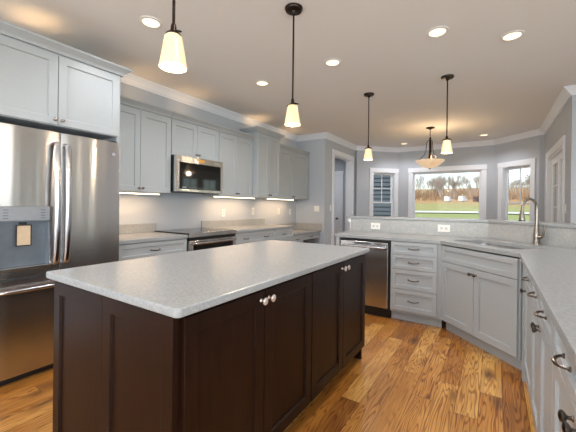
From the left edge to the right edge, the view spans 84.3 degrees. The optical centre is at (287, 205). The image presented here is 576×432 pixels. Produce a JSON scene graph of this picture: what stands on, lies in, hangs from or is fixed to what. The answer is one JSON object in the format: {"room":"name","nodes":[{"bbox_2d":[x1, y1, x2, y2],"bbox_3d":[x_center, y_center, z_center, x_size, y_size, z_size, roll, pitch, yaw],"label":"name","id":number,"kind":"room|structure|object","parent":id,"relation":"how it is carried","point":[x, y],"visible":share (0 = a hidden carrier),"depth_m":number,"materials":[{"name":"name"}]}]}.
{"room":"kitchen","nodes":[
{"label":"kitchen","id":0,"kind":"room"},
{"bbox_2d":[119,82,296,232],"bbox_3d":[-2.257,-0.127,3.077,0.140,2.700,8.980,1,0,33],"label":"wall","id":1,"kind":"structure","parent":0,"point":[170,210],"depth_m":4.35,"materials":[{"name":"paint"}]},
{"bbox_2d":[0,20,131,142],"bbox_3d":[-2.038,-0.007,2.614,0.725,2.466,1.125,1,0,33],"label":"upper cabinet","id":2,"kind":"object","parent":1,"relation":"attached to","point":[48,84],"visible":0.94,"depth_m":2.43,"materials":[{"name":"grey paint"}]},
{"bbox_2d":[119,223,156,233],"bbox_3d":[-1.847,0.261,3.569,0.018,0.106,0.823,1,0,33],"label":"backsplash","id":3,"kind":"structure","parent":1,"relation":"attached to","point":[144,227],"depth_m":3.70,"materials":[{"name":"stone"}]},
{"bbox_2d":[120,95,173,192],"bbox_3d":[-1.688,-0.626,3.465,0.378,0.951,0.765,1,0,33],"label":"upper cabinet","id":4,"kind":"object","parent":1,"relation":"attached to","point":[145,136],"visible":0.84,"depth_m":3.43,"materials":[{"name":"grey paint"}]},
{"bbox_2d":[120,191,159,194],"bbox_3d":[-1.683,-0.140,3.455,0.030,0.020,0.640,1,0,33],"label":"light","id":5,"kind":"object","parent":4,"relation":"attached to","point":[120,191],"visible":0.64,"depth_m":3.50,"materials":[{"name":"white plastic"}]},
{"bbox_2d":[124,193,159,194],"bbox_3d":[-1.683,-0.134,3.455,0.026,0.008,0.632,1,0,33],"label":"diffuser","id":6,"kind":"object","parent":5,"relation":"attached to","point":[124,193],"depth_m":3.58,"materials":[{"name":"white plastic"}]},
{"bbox_2d":[170,111,221,161],"bbox_3d":[-1.267,-0.848,4.109,0.378,0.496,0.760,1,0,33],"label":"upper cabinet","id":7,"kind":"object","parent":1,"relation":"attached to","point":[191,136],"visible":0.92,"depth_m":3.99,"materials":[{"name":"grey paint"}]},
{"bbox_2d":[170,154,222,193],"bbox_3d":[-1.261,-0.381,4.102,0.403,0.428,0.757,1,0,33],"label":"microwave","id":8,"kind":"object","parent":7,"relation":"attached to","point":[193,175],"visible":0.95,"depth_m":3.94,"materials":[{"name":"silver metal"}]},
{"bbox_2d":[202,126,255,196],"bbox_3d":[-0.861,-0.616,4.738,0.378,0.951,0.730,1,0,33],"label":"upper cabinet","id":9,"kind":"object","parent":1,"relation":"attached to","point":[235,146],"visible":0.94,"depth_m":4.64,"materials":[{"name":"grey paint"}]},
{"bbox_2d":[213,196,254,198],"bbox_3d":[-0.793,-0.129,4.826,0.030,0.020,0.890,1,0,33],"label":"light","id":10,"kind":"object","parent":9,"relation":"attached to","point":[213,196],"visible":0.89,"depth_m":4.75,"materials":[{"name":"white plastic"}]},
{"bbox_2d":[201,218,264,227],"bbox_3d":[-0.828,0.273,5.138,0.018,0.106,1.480,1,0,33],"label":"backsplash","id":11,"kind":"structure","parent":1,"relation":"attached to","point":[236,222],"depth_m":5.02,"materials":[{"name":"stone"}]},
{"bbox_2d":[240,126,284,197],"bbox_3d":[-0.454,-0.676,5.281,0.468,1.081,0.755,1,0,33],"label":"upper cabinet","id":12,"kind":"object","parent":1,"relation":"attached to","point":[266,143],"visible":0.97,"depth_m":5.11,"materials":[{"name":"grey paint"}]},
{"bbox_2d":[278,143,309,199],"bbox_3d":[0.007,-0.606,6.075,0.378,0.951,1.209,1,0,33],"label":"upper cabinet","id":13,"kind":"object","parent":1,"relation":"attached to","point":[294,165],"visible":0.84,"depth_m":5.97,"materials":[{"name":"grey paint"}]},
{"bbox_2d":[267,198,293,199],"bbox_3d":[-0.126,-0.121,5.854,0.030,0.020,0.840,1,0,33],"label":"light","id":14,"kind":"object","parent":13,"relation":"attached to","point":[267,198],"visible":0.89,"depth_m":5.77,"materials":[{"name":"white plastic"}]},
{"bbox_2d":[120,73,575,151],"bbox_3d":[1.652,-1.381,1.967,7.600,0.098,11.080,1,0,33],"label":"trim","id":15,"kind":"structure","parent":1,"relation":"attached to","point":[567,92],"depth_m":5.15,"materials":[{"name":"white paint"}]},
{"bbox_2d":[0,313,534,431],"bbox_3d":[1.164,1.314,2.275,9.100,0.100,11.500,1,0,33],"label":"floor","id":16,"kind":"structure","parent":0,"point":[409,376],"depth_m":2.13,"materials":[{"name":"brown wood"}]},
{"bbox_2d":[0,122,119,385],"bbox_3d":[-1.986,0.330,2.559,0.808,1.782,0.910,1,0,33],"label":"refrigerator","id":17,"kind":"object","parent":16,"relation":"on","point":[66,186],"visible":0.84,"depth_m":2.30,"materials":[{"name":"grey metal"}]},
{"bbox_2d":[15,223,31,246],"bbox_3d":[-1.838,0.198,2.212,0.007,0.161,0.088,1,0,33],"label":"paper tag","id":18,"kind":"object","parent":17,"relation":"hanging from","point":[23,232],"visible":1,"depth_m":2.21,"materials":[{"name":"beige paper"}]},
{"bbox_2d":[119,238,186,260],"bbox_3d":[-1.590,0.793,3.377,0.666,0.875,0.782,1,0,33],"label":"base cabinet","id":19,"kind":"object","parent":16,"relation":"on","point":[155,248],"visible":0.2,"depth_m":3.18,"materials":[{"name":"grey paint"}]},
{"bbox_2d":[119,232,187,244],"bbox_3d":[-1.595,0.335,3.382,0.643,0.037,0.786,1,0,33],"label":"countertop","id":20,"kind":"structure","parent":19,"relation":"on","point":[129,238],"depth_m":3.30,"materials":[{"name":"grey stone"}]},
{"bbox_2d":[154,227,236,251],"bbox_3d":[-1.133,0.762,4.010,0.707,0.909,0.767,1,0,33],"label":"range","id":21,"kind":"object","parent":16,"relation":"on","point":[198,238],"visible":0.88,"depth_m":3.82,"materials":[{"name":"silver metal"}]},
{"bbox_2d":[154,227,232,234],"bbox_3d":[-1.158,0.314,4.029,0.635,0.012,0.767,1,0,33],"label":"cooktop","id":22,"kind":"object","parent":21,"relation":"in","point":[188,231],"depth_m":3.91,"materials":[{"name":"black glass"}]},
{"bbox_2d":[53,254,365,431],"bbox_3d":[-0.246,0.806,2.068,0.962,0.882,1.841,1,0,33],"label":"kitchen island","id":23,"kind":"object","parent":16,"relation":"on","point":[252,362],"visible":0.91,"depth_m":1.38,"materials":[{"name":"brown wood"}]},
{"bbox_2d":[46,240,369,317],"bbox_3d":[-0.262,0.349,2.075,1.002,0.032,1.880,1,0,33],"label":"island countertop","id":24,"kind":"structure","parent":23,"relation":"on","point":[175,285],"depth_m":1.55,"materials":[{"name":"grey stone"}]},
{"bbox_2d":[235,230,274,244],"bbox_3d":[-0.704,0.804,4.741,0.666,0.875,0.915,1,0,33],"label":"base cabinet","id":25,"kind":"object","parent":16,"relation":"on","point":[248,237],"visible":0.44,"depth_m":4.56,"materials":[{"name":"grey paint"}]},
{"bbox_2d":[215,224,293,232],"bbox_3d":[-0.561,0.348,4.974,0.643,0.037,1.463,1,0,33],"label":"countertop","id":26,"kind":"structure","parent":25,"relation":"on","point":[260,227],"depth_m":4.84,"materials":[{"name":"grey stone"}]},
{"bbox_2d":[275,228,292,241],"bbox_3d":[-0.311,0.809,5.347,0.666,0.875,0.520,1,0,33],"label":"base cabinet","id":27,"kind":"object","parent":16,"relation":"on","point":[280,234],"visible":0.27,"depth_m":5.19,"materials":[{"name":"grey paint"}]},
{"bbox_2d":[272,223,320,243],"bbox_3d":[0.126,0.802,6.051,0.631,0.900,1.096,1,0,33],"label":"desk","id":28,"kind":"object","parent":16,"relation":"on","point":[302,232],"visible":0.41,"depth_m":6.33,"materials":[{"name":"grey paint"}]},
{"bbox_2d":[336,237,341,245],"bbox_3d":[0.775,0.822,4.141,0.045,0.875,0.640,1,0,33],"label":"cabinet end panel","id":29,"kind":"object","parent":16,"relation":"on","point":[338,239],"visible":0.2,"depth_m":3.87,"materials":[{"name":"grey paint"}]},
{"bbox_2d":[341,237,390,317],"bbox_3d":[1.022,0.827,3.921,0.594,0.866,0.660,1,0,33],"label":"dishwasher","id":30,"kind":"object","parent":16,"relation":"on","point":[378,260],"visible":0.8,"depth_m":3.61,"materials":[{"name":"silver metal"}]},
{"bbox_2d":[390,241,443,327],"bbox_3d":[1.511,0.831,3.640,0.516,0.875,0.678,1,0,33],"label":"base cabinet","id":31,"kind":"object","parent":16,"relation":"on","point":[415,277],"visible":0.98,"depth_m":3.39,"materials":[{"name":"grey paint"}]},
{"bbox_2d":[441,245,522,370],"bbox_3d":[1.877,0.840,2.878,0.534,0.865,0.875,1,0,-12],"label":"base cabinet","id":32,"kind":"object","parent":16,"relation":"on","point":[481,297],"visible":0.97,"depth_m":2.72,"materials":[{"name":"grey paint"}]},
{"bbox_2d":[522,265,525,381],"bbox_3d":[2.012,0.838,2.212,0.618,0.872,0.188,1,0,33],"label":"cabinet filler","id":33,"kind":"object","parent":16,"relation":"on","point":[523,294],"visible":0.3,"depth_m":2.30,"materials":[{"name":"grey paint"}]},
{"bbox_2d":[520,269,531,403],"bbox_3d":[1.818,0.834,1.916,0.678,0.875,0.515,1,0,33],"label":"base cabinet","id":34,"kind":"object","parent":16,"relation":"on","point":[528,283],"visible":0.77,"depth_m":2.13,"materials":[{"name":"grey paint"}]},
{"bbox_2d":[527,283,552,431],"bbox_3d":[1.458,0.830,1.363,0.678,0.875,0.795,1,0,33],"label":"base cabinet","id":35,"kind":"object","parent":16,"relation":"on","point":[541,325],"visible":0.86,"depth_m":1.48,"materials":[{"name":"grey paint"}]},
{"bbox_2d":[551,324,575,431],"bbox_3d":[1.016,0.825,0.681,0.678,0.875,0.820,1,0,33],"label":"base cabinet","id":36,"kind":"object","parent":16,"relation":"on","point":[564,370],"visible":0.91,"depth_m":1.00,"materials":[{"name":"grey paint"}]},
{"bbox_2d":[334,230,575,367],"bbox_3d":[0.977,0.366,2.311,2.528,0.037,3.545,1,0,33],"label":"countertop","id":37,"kind":"structure","parent":36,"relation":"on","point":[551,270],"depth_m":1.99,"materials":[{"name":"grey stone"}]},
{"bbox_2d":[457,243,521,258],"bbox_3d":[1.968,0.488,3.011,0.440,0.182,0.740,1,0,-12],"label":"sink","id":38,"kind":"object","parent":37,"relation":"in","point":[500,246],"visible":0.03,"depth_m":3.11,"materials":[{"name":"silver metal"}]},
{"bbox_2d":[519,198,545,244],"bbox_3d":[2.275,0.144,2.962,0.225,0.438,0.115,1,0,-12],"label":"faucet","id":39,"kind":"object","parent":37,"relation":"on","point":[536,234],"visible":0.99,"depth_m":2.98,"materials":[{"name":"silver metal"}]},
{"bbox_2d":[0,0,575,147],"bbox_3d":[1.198,-1.511,2.275,9.100,0.150,11.500,1,0,33],"label":"ceiling","id":40,"kind":"structure","parent":0,"point":[498,88],"depth_m":3.04,"materials":[{"name":"paint"}]},
{"bbox_2d":[139,16,161,28],"bbox_3d":[-1.092,-1.458,2.533,0.172,0.008,0.172,1,0,33],"label":"recessed light","id":41,"kind":"object","parent":40,"relation":"in","point":[147,21],"visible":1,"depth_m":2.53,"materials":[{"name":"white plastic"}]},
{"bbox_2d":[159,0,186,72],"bbox_3d":[-0.495,-1.028,1.385,0.132,0.855,0.132,1,0,33],"label":"pendant lamp","id":42,"kind":"object","parent":40,"relation":"hanging from","point":[172,57],"visible":1,"depth_m":1.35,"materials":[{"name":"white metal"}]},
{"bbox_2d":[255,80,268,85],"bbox_3d":[-0.305,-1.449,3.763,0.172,0.008,0.172,1,0,33],"label":"recessed light","id":43,"kind":"object","parent":40,"relation":"in","point":[259,82],"visible":1,"depth_m":3.76,"materials":[{"name":"white plastic"}]},
{"bbox_2d":[284,2,302,126],"bbox_3d":[0.037,-1.022,2.333,0.132,0.855,0.132,1,0,33],"label":"pendant lamp","id":44,"kind":"object","parent":40,"relation":"hanging from","point":[292,119],"visible":1,"depth_m":2.31,"materials":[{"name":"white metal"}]},
{"bbox_2d":[324,58,340,66],"bbox_3d":[0.450,-1.440,3.200,0.172,0.008,0.172,1,0,33],"label":"recessed light","id":45,"kind":"object","parent":40,"relation":"in","point":[332,62],"visible":1,"depth_m":3.19,"materials":[{"name":"white plastic"}]},
{"bbox_2d":[364,92,373,159],"bbox_3d":[1.037,-1.015,4.092,0.132,0.845,0.132,1,0,33],"label":"pendant lamp","id":46,"kind":"object","parent":40,"relation":"hanging from","point":[368,153],"visible":1,"depth_m":4.07,"materials":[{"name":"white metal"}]},
{"bbox_2d":[416,126,444,168],"bbox_3d":[2.576,-1.040,5.764,0.490,0.759,0.490,1,0,33],"label":"pendant","id":47,"kind":"object","parent":40,"relation":"hanging from","point":[431,162],"visible":1,"depth_m":5.68,"materials":[{"name":"beige glass"}]},
{"bbox_2d":[426,26,448,37],"bbox_3d":[1.231,-1.431,2.622,0.172,0.008,0.172,1,0,33],"label":"recessed light","id":48,"kind":"object","parent":40,"relation":"in","point":[438,31],"visible":1,"depth_m":2.61,"materials":[{"name":"white plastic"}]},
{"bbox_2d":[441,74,453,153],"bbox_3d":[1.759,-1.006,3.516,0.132,0.845,0.132,1,0,33],"label":"pendant lamp","id":49,"kind":"object","parent":40,"relation":"hanging from","point":[446,146],"visible":1,"depth_m":3.50,"materials":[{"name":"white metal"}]},
{"bbox_2d":[500,30,524,41],"bbox_3d":[1.880,-1.423,2.666,0.172,0.008,0.172,1,0,33],"label":"recessed light","id":50,"kind":"object","parent":40,"relation":"in","point":[516,34],"visible":1,"depth_m":2.66,"materials":[{"name":"white plastic"}]},
{"bbox_2d":[296,139,318,223],"bbox_3d":[0.427,-0.095,6.604,0.520,2.700,0.140,1,0,33],"label":"wall","id":51,"kind":"structure","parent":0,"point":[305,213],"depth_m":6.49,"materials":[{"name":"paint"}]},
{"bbox_2d":[318,138,354,244],"bbox_3d":[1.101,-0.087,7.036,0.140,2.700,1.600,1,0,33],"label":"doorway","id":52,"kind":"structure","parent":51,"relation":"in","point":[326,146],"depth_m":6.40,"materials":[{"name":"paint"}]},
{"bbox_2d":[331,149,353,244],"bbox_3d":[1.172,0.044,7.144,0.181,2.440,1.190,1,0,33],"label":"door frame","id":53,"kind":"structure","parent":52,"relation":"attached to","point":[349,187],"depth_m":7.52,"materials":[{"name":"white paint"}]},
{"bbox_2d":[335,150,355,231],"bbox_3d":[0.812,-0.090,8.261,1.960,2.700,0.140,1,0,33],"label":"wall","id":54,"kind":"structure","parent":0,"point":[340,165],"depth_m":7.82,"materials":[{"name":"paint"}]},
{"bbox_2d":[334,171,343,244],"bbox_3d":[0.933,0.199,8.050,0.960,2.125,0.079,1,0,33],"label":"door","id":55,"kind":"structure","parent":54,"relation":"in","point":[338,186],"depth_m":7.88,"materials":[{"name":"white paint"}]},
{"bbox_2d":[355,150,398,215],"bbox_3d":[2.171,-0.074,7.819,1.103,2.700,0.140,1,0,-12],"label":"wall","id":56,"kind":"structure","parent":0,"point":[380,159],"depth_m":7.69,"materials":[{"name":"paint"}]},
{"bbox_2d":[369,168,398,216],"bbox_3d":[2.334,-0.080,7.829,0.800,1.675,0.190,1,0,-12],"label":"window","id":57,"kind":"structure","parent":56,"relation":"in","point":[393,173],"depth_m":7.84,"materials":[{"name":"white paint"}]},
{"bbox_2d":[398,145,494,218],"bbox_3d":[3.601,-0.057,7.380,2.000,2.700,0.140,1,0,33],"label":"wall","id":58,"kind":"structure","parent":0,"point":[476,155],"depth_m":7.17,"materials":[{"name":"paint"}]},
{"bbox_2d":[408,164,486,218],"bbox_3d":[3.626,-0.064,7.334,1.650,1.675,0.190,1,0,33],"label":"window","id":59,"kind":"structure","parent":58,"relation":"in","point":[465,168],"depth_m":7.21,"materials":[{"name":"white paint"}]},
{"bbox_2d":[352,218,574,248],"bbox_3d":[1.825,0.730,2.365,1.679,1.085,4.550,1,0,-3],"label":"wall","id":60,"kind":"structure","parent":0,"point":[358,218],"depth_m":3.66,"materials":[{"name":"paint"}]},
{"bbox_2d":[346,215,575,228],"bbox_3d":[1.914,0.172,2.409,1.946,0.030,4.894,1,0,-3],"label":"bar","id":61,"kind":"object","parent":60,"relation":"on","point":[516,222],"visible":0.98,"depth_m":3.69,"materials":[{"name":"grey stone"}]},
{"bbox_2d":[351,218,575,248],"bbox_3d":[1.762,0.272,2.347,1.563,0.170,4.382,1,0,-3],"label":"backsplash","id":62,"kind":"structure","parent":60,"relation":"attached to","point":[554,236],"depth_m":3.65,"materials":[{"name":"stone"}]},
{"bbox_2d":[371,223,379,228],"bbox_3d":[1.180,0.274,4.292,0.125,0.085,0.008,1,0,33],"label":"wall outlet","id":63,"kind":"object","parent":62,"relation":"attached to","point":[373,225],"visible":1,"depth_m":4.29,"materials":[{"name":"white plastic"}]},
{"bbox_2d":[438,225,449,231],"bbox_3d":[1.881,0.273,3.837,0.135,0.085,0.008,1,0,33],"label":"wall outlet","id":64,"kind":"object","parent":62,"relation":"attached to","point":[441,228],"visible":1,"depth_m":3.83,"materials":[{"name":"white plastic"}]},
{"bbox_2d":[494,135,539,218],"bbox_3d":[4.570,-0.045,6.321,0.140,2.700,0.962,1,0,-12],"label":"wall","id":65,"kind":"structure","parent":0,"point":[526,148],"depth_m":6.25,"materials":[{"name":"paint"}]},
{"bbox_2d":[497,158,535,220],"bbox_3d":[4.548,-0.053,6.305,0.190,1.675,0.840,1,0,-12],"label":"window","id":66,"kind":"structure","parent":65,"relation":"in","point":[503,168],"depth_m":6.53,"materials":[{"name":"white paint"}]},
{"bbox_2d":[539,135,544,221],"bbox_3d":[4.732,-0.043,5.834,0.220,2.700,0.140,1,0,33],"label":"wall","id":67,"kind":"structure","parent":0,"point":[542,137],"depth_m":5.81,"materials":[{"name":"paint"}]},
{"bbox_2d":[544,99,569,222],"bbox_3d":[4.112,-0.051,4.806,0.140,2.700,2.260,1,0,33],"label":"wall","id":68,"kind":"structure","parent":0,"point":[560,127],"depth_m":4.29,"materials":[{"name":"paint"}]},
{"bbox_2d":[546,135,565,222],"bbox_3d":[4.069,0.196,4.767,0.164,2.205,1.666,1,0,33],"label":"door","id":69,"kind":"structure","parent":68,"relation":"in","point":[555,161],"depth_m":5.03,"materials":[{"name":"white paint"}]},
{"bbox_2d":[568,95,575,222],"bbox_3d":[4.859,-0.042,2.890,3.480,2.700,0.140,1,0,33],"label":"wall","id":70,"kind":"structure","parent":0,"point":[572,125],"depth_m":3.77,"materials":[{"name":"paint"}]},
{"label":"outside","id":71,"kind":"structure","parent":0,"visible":0},
{"bbox_2d":[415,187,529,220],"bbox_3d":[37.958,-3.290,64.805,180.000,11.191,210.000,1,0,33],"label":"field","id":72,"kind":"structure","parent":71,"point":[428,205],"depth_m":50.22,"materials":[{"name":"green plant"}]},
{"bbox_2d":[373,175,390,215],"bbox_3d":[1.917,-0.337,13.961,6.000,4.420,2.100,1,0,33],"label":"house wing","id":73,"kind":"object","parent":72,"relation":"on","point":[379,209],"visible":0.02,"depth_m":11.99,"materials":[{"name":"blue"}]},
{"bbox_2d":[415,174,425,191],"bbox_3d":[40.558,-6.219,98.626,4.333,7.945,5.696,1,0,-19],"label":"bare tree","id":74,"kind":"object","parent":72,"relation":"on","point":[423,176],"visible":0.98,"depth_m":98.28,"materials":[{"name":"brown plant"}]},
{"bbox_2d":[419,176,430,193],"bbox_3d":[44.139,-6.212,101.259,5.168,7.208,4.560,1,0,39],"label":"bare tree","id":75,"kind":"object","parent":72,"relation":"on","point":[430,176],"visible":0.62,"depth_m":101.34,"materials":[{"name":"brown plant"}]},
{"bbox_2d":[427,175,436,192],"bbox_3d":[42.361,-5.816,94.046,3.552,7.358,4.557,1,0,39],"label":"bare tree","id":76,"kind":"object","parent":72,"relation":"on","point":[429,184],"visible":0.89,"depth_m":94.00,"materials":[{"name":"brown plant"}]},
{"bbox_2d":[432,175,446,194],"bbox_3d":[42.481,-5.316,89.096,4.456,6.957,5.051,1,0,28],"label":"bare tree","id":77,"kind":"object","parent":72,"relation":"on","point":[439,175],"visible":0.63,"depth_m":89.23,"materials":[{"name":"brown plant"}]},
{"bbox_2d":[434,177,445,193],"bbox_3d":[40.591,-4.887,84.503,3.878,6.858,5.097,1,0,16],"label":"bare tree","id":78,"kind":"object","parent":72,"relation":"on","point":[442,184],"visible":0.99,"depth_m":84.62,"materials":[{"name":"grey plant"}]},
{"bbox_2d":[444,196,451,201],"bbox_3d":[35.292,-1.424,70.099,2.200,1.208,0.905,1,0,-44],"label":"van","id":79,"kind":"object","parent":72,"relation":"on","point":[446,198],"visible":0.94,"depth_m":69.44,"materials":[{"name":"white paint"}]},
{"bbox_2d":[443,173,467,198],"bbox_3d":[43.775,-5.690,83.708,4.902,8.375,5.556,1,0,-31],"label":"bare tree","id":80,"kind":"object","parent":72,"relation":"on","point":[449,178],"visible":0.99,"depth_m":83.43,"materials":[{"name":"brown plant"}]},
{"bbox_2d":[451,179,459,197],"bbox_3d":[45.566,-4.957,86.965,3.276,6.086,3.088,1,0,-1],"label":"bare tree","id":81,"kind":"object","parent":72,"relation":"on","point":[455,183],"visible":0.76,"depth_m":87.09,"materials":[{"name":"grey plant"}]},
{"bbox_2d":[458,196,466,201],"bbox_3d":[38.185,-1.456,69.412,2.200,1.208,0.905,1,0,-36],"label":"van","id":82,"kind":"object","parent":72,"relation":"on","point":[460,198],"visible":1,"depth_m":68.92,"materials":[{"name":"white paint"}]},
{"bbox_2d":[457,174,474,190],"bbox_3d":[53.054,-6.363,95.299,5.559,7.537,4.230,1,0,19],"label":"bare tree","id":83,"kind":"object","parent":72,"relation":"on","point":[466,179],"visible":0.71,"depth_m":95.54,"materials":[{"name":"grey plant"}]},
{"bbox_2d":[415,188,529,200],"bbox_3d":[49.801,-3.631,91.838,110.602,5.644,36.676,1,0,33],"label":"undergrowth","id":84,"kind":"object","parent":72,"relation":"on","point":[418,194],"visible":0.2,"depth_m":82.92,"materials":[{"name":"brown plant"}]},
{"bbox_2d":[473,196,478,201],"bbox_3d":[38.898,-1.318,65.371,2.200,1.208,0.905,1,0,-41],"label":"van","id":85,"kind":"object","parent":72,"relation":"on","point":[475,198],"visible":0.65,"depth_m":64.61,"materials":[{"name":"paint"}]},
{"bbox_2d":[513,177,523,193],"bbox_3d":[61.717,-5.108,84.642,3.437,5.664,3.646,1,0,13],"label":"bare tree","id":86,"kind":"object","parent":72,"relation":"on","point":[519,177],"visible":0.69,"depth_m":84.85,"materials":[{"name":"grey plant"}]},
{"bbox_2d":[521,173,529,190],"bbox_3d":[57.008,-4.781,75.327,4.423,6.528,3.448,1,0,7],"label":"bare tree","id":87,"kind":"object","parent":72,"relation":"on","point":[527,181],"visible":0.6,"depth_m":75.06,"materials":[{"name":"grey plant"}]},
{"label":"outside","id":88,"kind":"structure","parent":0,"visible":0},
{"bbox_2d":[415,211,529,213],"bbox_3d":[20.477,0.861,37.968,100.325,0.419,3.995,1,0,30],"label":"road","id":89,"kind":"structure","parent":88,"point":[415,211],"depth_m":37.64,"materials":[{"name":"grey asphalt"}]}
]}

